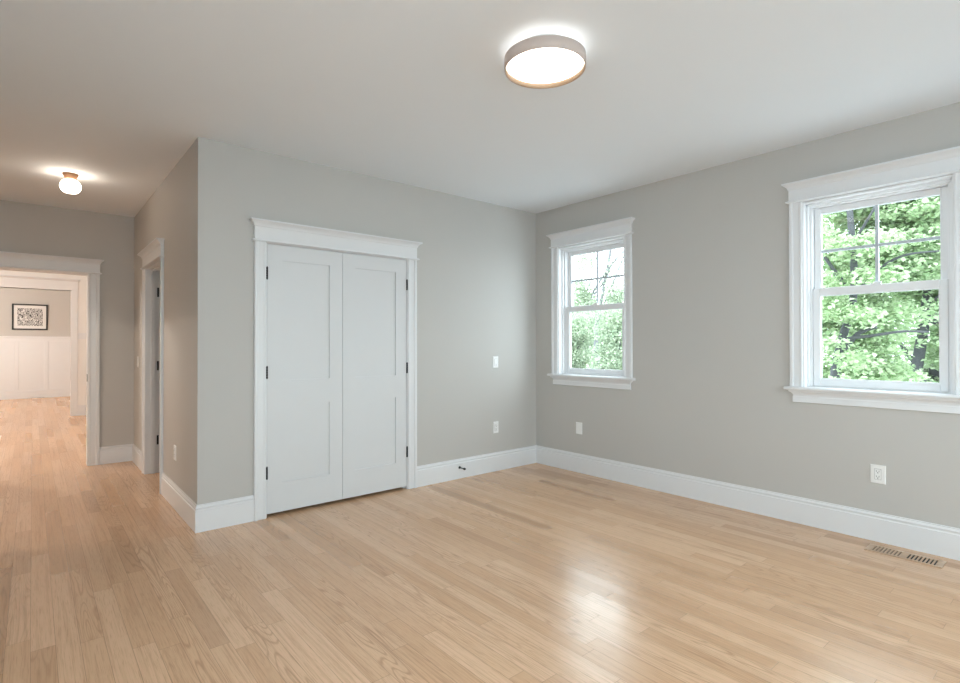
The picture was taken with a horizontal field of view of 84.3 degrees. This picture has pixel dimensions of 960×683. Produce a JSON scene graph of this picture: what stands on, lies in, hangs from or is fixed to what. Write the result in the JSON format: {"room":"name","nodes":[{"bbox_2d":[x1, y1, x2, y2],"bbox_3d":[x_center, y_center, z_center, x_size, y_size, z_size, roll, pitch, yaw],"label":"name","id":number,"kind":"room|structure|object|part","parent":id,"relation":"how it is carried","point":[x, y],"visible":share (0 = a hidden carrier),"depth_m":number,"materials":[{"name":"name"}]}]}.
{"room":"empty bedroom","nodes":[
{"label":"empty bedroom","id":0,"kind":"room"},
{"bbox_2d":[0,287,70,336],"bbox_3d":[-11.777,0.029,12.628,5.000,2.740,0.150,0,-1,-40],"label":"wall","id":1,"kind":"structure","parent":0,"point":[58,302],"depth_m":13.23,"materials":[{"name":"beige paint"}]},
{"bbox_2d":[12,304,47,329],"bbox_3d":[-11.098,-0.603,13.085,0.676,0.635,0.033,0,-1,-40],"label":"framed print","id":2,"kind":"object","parent":1,"relation":"attached to","point":[24,316],"visible":1,"depth_m":13.08,"materials":[{"name":"paper"}]},
{"bbox_2d":[0,336,69,399],"bbox_3d":[-11.676,0.633,12.583,4.900,1.530,0.040,0,-1,-40],"label":"wainscot","id":3,"kind":"structure","parent":1,"relation":"attached to","point":[30,366],"depth_m":13.13,"materials":[{"name":"white wood"}]},
{"bbox_2d":[0,270,86,404],"bbox_3d":[-8.640,-0.003,8.909,5.000,2.740,0.120,0,-1,-40],"label":"wall","id":4,"kind":"structure","parent":0,"point":[82,284],"depth_m":9.86,"materials":[{"name":"white paint"}]},
{"bbox_2d":[0,274,85,415],"bbox_3d":[-7.907,0.110,9.490,3.130,2.520,0.184,0,-1,-40],"label":"door frame","id":5,"kind":"structure","parent":4,"relation":"attached to","point":[10,281],"depth_m":9.76,"materials":[{"name":"white wood"}]},
{"bbox_3d":[-7.063,-0.100,10.142,1.000,0.115,0.030,0,-1,-40],"label":"chair rail","id":6,"kind":"part","parent":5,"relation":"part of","materials":[{"name":"white wood"}]},
{"bbox_2d":[78,405,85,415],"bbox_3d":[-7.065,1.279,10.138,1.000,0.188,0.016,0,-1,-40],"label":"baseboard","id":7,"kind":"structure","parent":4,"relation":"attached to","point":[81,408],"depth_m":9.85,"materials":[{"name":"white wood"}]},
{"bbox_2d":[0,200,133,446],"bbox_3d":[-4.281,-0.033,5.759,7.600,2.740,0.150,0,-1,-40],"label":"wall","id":8,"kind":"structure","parent":0,"point":[24,227],"depth_m":5.81,"materials":[{"name":"beige paint"}]},
{"bbox_2d":[0,251,103,465],"bbox_3d":[-4.633,0.224,5.422,1.274,2.222,0.217,0,-1,-40],"label":"door frame","id":9,"kind":"structure","parent":8,"relation":"in","point":[10,261],"depth_m":5.71,"materials":[{"name":"white wood"}]},
{"bbox_2d":[134,143,193,499],"bbox_3d":[-2.922,-0.042,4.910,0.115,2.740,2.902,0,-1,-40],"label":"wall","id":10,"kind":"structure","parent":0,"point":[168,214],"depth_m":4.27,"materials":[{"name":"beige paint"}]},
{"bbox_2d":[99,444,141,471],"bbox_3d":[-3.778,1.241,5.582,0.318,0.188,0.754,0,-1,-40],"label":"baseboard","id":11,"kind":"structure","parent":10,"relation":"attached to","point":[127,452],"depth_m":5.83,"materials":[{"name":"white wood"}]},
{"bbox_2d":[137,238,164,493],"bbox_3d":[-2.757,0.220,5.294,0.991,2.221,1.080,0,-1,-40],"label":"door frame","id":12,"kind":"structure","parent":10,"relation":"in","point":[152,255],"depth_m":5.35,"materials":[{"name":"white wood"}]},
{"bbox_2d":[174,445,175,460],"bbox_3d":[-2.436,0.888,4.231,0.009,0.118,0.072,0,-1,-40],"label":"wall outlet","id":13,"kind":"object","parent":10,"relation":"attached to","point":[174,445],"visible":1,"depth_m":4.22,"materials":[{"name":"white plastic"}]},
{"bbox_2d":[161,472,253,532],"bbox_3d":[-2.214,1.228,4.252,0.389,0.188,1.263,0,-1,-40],"label":"baseboard","id":14,"kind":"structure","parent":10,"relation":"attached to","point":[230,512],"depth_m":3.81,"materials":[{"name":"white wood"}]},
{"bbox_2d":[193,137,535,504],"bbox_3d":[-0.707,-0.046,4.805,3.366,2.740,0.115,0,-1,-40],"label":"wall","id":15,"kind":"structure","parent":0,"point":[476,266],"depth_m":4.80,"materials":[{"name":"beige paint"}]},
{"bbox_2d":[249,217,422,520],"bbox_3d":[-1.145,0.211,4.392,1.488,2.221,0.178,0,-1,-40],"label":"door","id":16,"kind":"structure","parent":15,"relation":"in","point":[335,311],"depth_m":4.30,"materials":[{"name":"white wood"}]},
{"bbox_2d":[493,356,497,367],"bbox_3d":[0.162,0.212,5.453,0.072,0.118,0.011,0,-1,-40],"label":"light switch","id":17,"kind":"object","parent":15,"relation":"attached to","point":[495,358],"visible":1,"depth_m":5.45,"materials":[{"name":"white plastic"}]},
{"bbox_2d":[493,421,497,432],"bbox_3d":[0.165,0.882,5.450,0.072,0.118,0.009,0,-1,-40],"label":"wall outlet","id":18,"kind":"object","parent":15,"relation":"attached to","point":[495,424],"visible":1,"depth_m":5.44,"materials":[{"name":"white plastic"}]},
{"bbox_2d":[0,396,959,682],"bbox_3d":[-4.677,1.441,6.274,7.870,0.200,19.020,0,-1,-40],"label":"floor","id":19,"kind":"structure","parent":0,"point":[535,572],"depth_m":2.84,"materials":[{"name":"brown wood"}]},
{"bbox_2d":[864,544,946,567],"bbox_3d":[2.586,1.304,3.234,0.134,0.006,0.375,0,-1,-40],"label":"floor vent","id":20,"kind":"object","parent":19,"relation":"in","point":[871,547],"visible":1,"depth_m":3.22,"materials":[{"name":"brown wood"}]},
{"bbox_2d":[0,0,959,216],"bbox_3d":[-4.682,-1.499,6.295,7.870,0.200,19.020,0,-1,-40],"label":"ceiling","id":21,"kind":"structure","parent":0,"point":[112,94],"depth_m":2.96,"materials":[{"name":"paint"}]},
{"bbox_2d":[59,172,80,193],"bbox_3d":[-3.455,-1.335,4.476,0.146,0.158,0.146,0,-1,-40],"label":"globe lamp","id":22,"kind":"object","parent":21,"relation":"attached to","point":[69,185],"visible":1,"depth_m":4.44,"materials":[{"name":"white glass"}]},
{"bbox_3d":[-3.455,-1.313,4.476,0.146,0.114,0.146,0,-1,-40],"label":"globe","id":23,"kind":"part","parent":22,"relation":"part of","materials":[{"name":"white glass"}]},
{"bbox_2d":[504,34,585,88],"bbox_3d":[0.318,-1.384,2.602,0.398,0.100,0.398,0,-1,-40],"label":"ceiling lamp","id":24,"kind":"object","parent":21,"relation":"attached to","point":[542,61],"visible":1,"depth_m":2.57,"materials":[{"name":"white plastic"}]},
{"bbox_2d":[506,47,583,83],"bbox_3d":[0.319,-1.360,2.602,0.383,0.004,0.383,0,-1,-40],"label":"diffuser","id":25,"kind":"object","parent":24,"relation":"attached to","point":[550,65],"depth_m":2.61,"materials":[{"name":"white plastic"}]},
{"bbox_2d":[536,102,959,527],"bbox_3d":[-1.685,-0.017,8.706,0.170,2.740,18.860,0,-1,-40],"label":"wall","id":26,"kind":"structure","parent":0,"point":[707,399],"depth_m":4.18,"materials":[{"name":"beige paint"}]},
{"bbox_2d":[576,422,581,433],"bbox_3d":[1.003,0.879,5.377,0.007,0.118,0.078,0,-1,-40],"label":"wall plate","id":27,"kind":"object","parent":26,"relation":"attached to","point":[578,424],"visible":1,"depth_m":5.38,"materials":[{"name":"white plastic"}]},
{"bbox_2d":[546,217,635,389],"bbox_3d":[1.144,-0.342,5.329,0.263,1.587,1.056,0,-1,-40],"label":"window","id":28,"kind":"structure","parent":26,"relation":"in","point":[562,372],"depth_m":5.37,"materials":[{"name":"white wood"}]},
{"bbox_3d":[1.165,-0.019,5.344,0.035,0.702,0.742,0,-1,-40],"label":"sash","id":29,"kind":"part","parent":28,"relation":"part of","materials":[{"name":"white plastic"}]},
{"bbox_3d":[1.192,-0.637,5.372,0.032,0.627,0.742,0,-1,-40],"label":"sash","id":30,"kind":"part","parent":28,"relation":"part of","materials":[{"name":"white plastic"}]},
{"bbox_2d":[417,445,959,560],"bbox_3d":[1.823,1.214,3.190,1.573,0.188,5.600,0,-1,-40],"label":"baseboard","id":31,"kind":"structure","parent":26,"relation":"attached to","point":[926,537],"depth_m":4.18,"materials":[{"name":"white wood"}]},
{"bbox_2d":[781,146,959,413],"bbox_3d":[2.643,-0.357,3.552,0.263,1.587,1.056,0,-1,-40],"label":"window","id":32,"kind":"structure","parent":26,"relation":"in","point":[806,290],"depth_m":3.54,"materials":[{"name":"white wood"}]},
{"bbox_3d":[2.664,-0.034,3.567,0.035,0.702,0.742,0,-1,-40],"label":"sash","id":33,"kind":"part","parent":32,"relation":"part of","materials":[{"name":"white plastic"}]},
{"bbox_3d":[2.691,-0.652,3.595,0.032,0.627,0.742,0,-1,-40],"label":"sash","id":34,"kind":"part","parent":32,"relation":"part of","materials":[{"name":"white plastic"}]},
{"bbox_2d":[870,464,885,484],"bbox_3d":[2.606,0.870,3.475,0.009,0.122,0.083,0,-1,-40],"label":"wall outlet","id":35,"kind":"object","parent":26,"relation":"attached to","point":[877,472],"visible":1,"depth_m":3.47,"materials":[{"name":"white plastic"}]},
{"bbox_2d":[875,469,880,479],"bbox_3d":[2.604,0.870,3.473,0.003,0.067,0.033,0,-1,-40],"label":"socket","id":36,"kind":"object","parent":35,"relation":"attached to","point":[877,471],"depth_m":3.47,"materials":[{"name":"white plastic"}]},
{"label":"outside","id":37,"kind":"structure","parent":0,"visible":0},
{"label":"ground","id":38,"kind":"structure","parent":37,"visible":0},
{"bbox_2d":[571,311,598,368],"bbox_3d":[3.652,1.672,21.463,2.377,5.940,2.335,0,0,2],"label":"leafy tree","id":39,"kind":"object","parent":38,"relation":"on","point":[580,336],"visible":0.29,"depth_m":21.11,"materials":[{"name":"green plant"}]},
{"bbox_2d":[571,301,620,368],"bbox_3d":[6.097,1.214,26.659,3.635,6.922,6.261,0,-1,-40],"label":"leafy tree","id":40,"kind":"object","parent":38,"relation":"on","point":[592,343],"visible":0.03,"depth_m":25.95,"materials":[{"name":"green plant"}]},
{"bbox_2d":[571,249,623,368],"bbox_3d":[5.453,-1.022,23.047,1.571,11.879,4.203,0,-1,-40],"label":"bare tree","id":41,"kind":"object","parent":38,"relation":"on","point":[585,297],"visible":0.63,"depth_m":23.34,"materials":[{"name":"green plant"}]},
{"bbox_2d":[586,301,623,369],"bbox_3d":[5.019,1.559,19.500,2.105,6.133,2.504,0,-1,41],"label":"leafy tree","id":42,"kind":"object","parent":38,"relation":"on","point":[612,357],"visible":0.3,"depth_m":19.23,"materials":[{"name":"green plant"}]},
{"bbox_2d":[822,195,940,381],"bbox_3d":[7.208,0.130,9.852,3.335,8.836,3.624,0,0,3],"label":"maple tree","id":43,"kind":"object","parent":38,"relation":"on","point":[847,320],"visible":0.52,"depth_m":9.21,"materials":[{"name":"green plant"}]},
{"bbox_2d":[827,221,938,381],"bbox_3d":[12.153,-1.029,14.215,4.528,11.206,6.089,0,-1,-40],"label":"maple tree","id":44,"kind":"object","parent":38,"relation":"on","point":[933,374],"visible":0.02,"depth_m":14.08,"materials":[{"name":"green plant"}]},
{"bbox_2d":[863,227,938,382],"bbox_3d":[9.689,-0.148,10.906,2.481,9.412,4.116,0,-1,-40],"label":"maple tree","id":45,"kind":"object","parent":38,"relation":"on","point":[921,346],"visible":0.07,"depth_m":10.77,"materials":[{"name":"green plant"}]}
]}

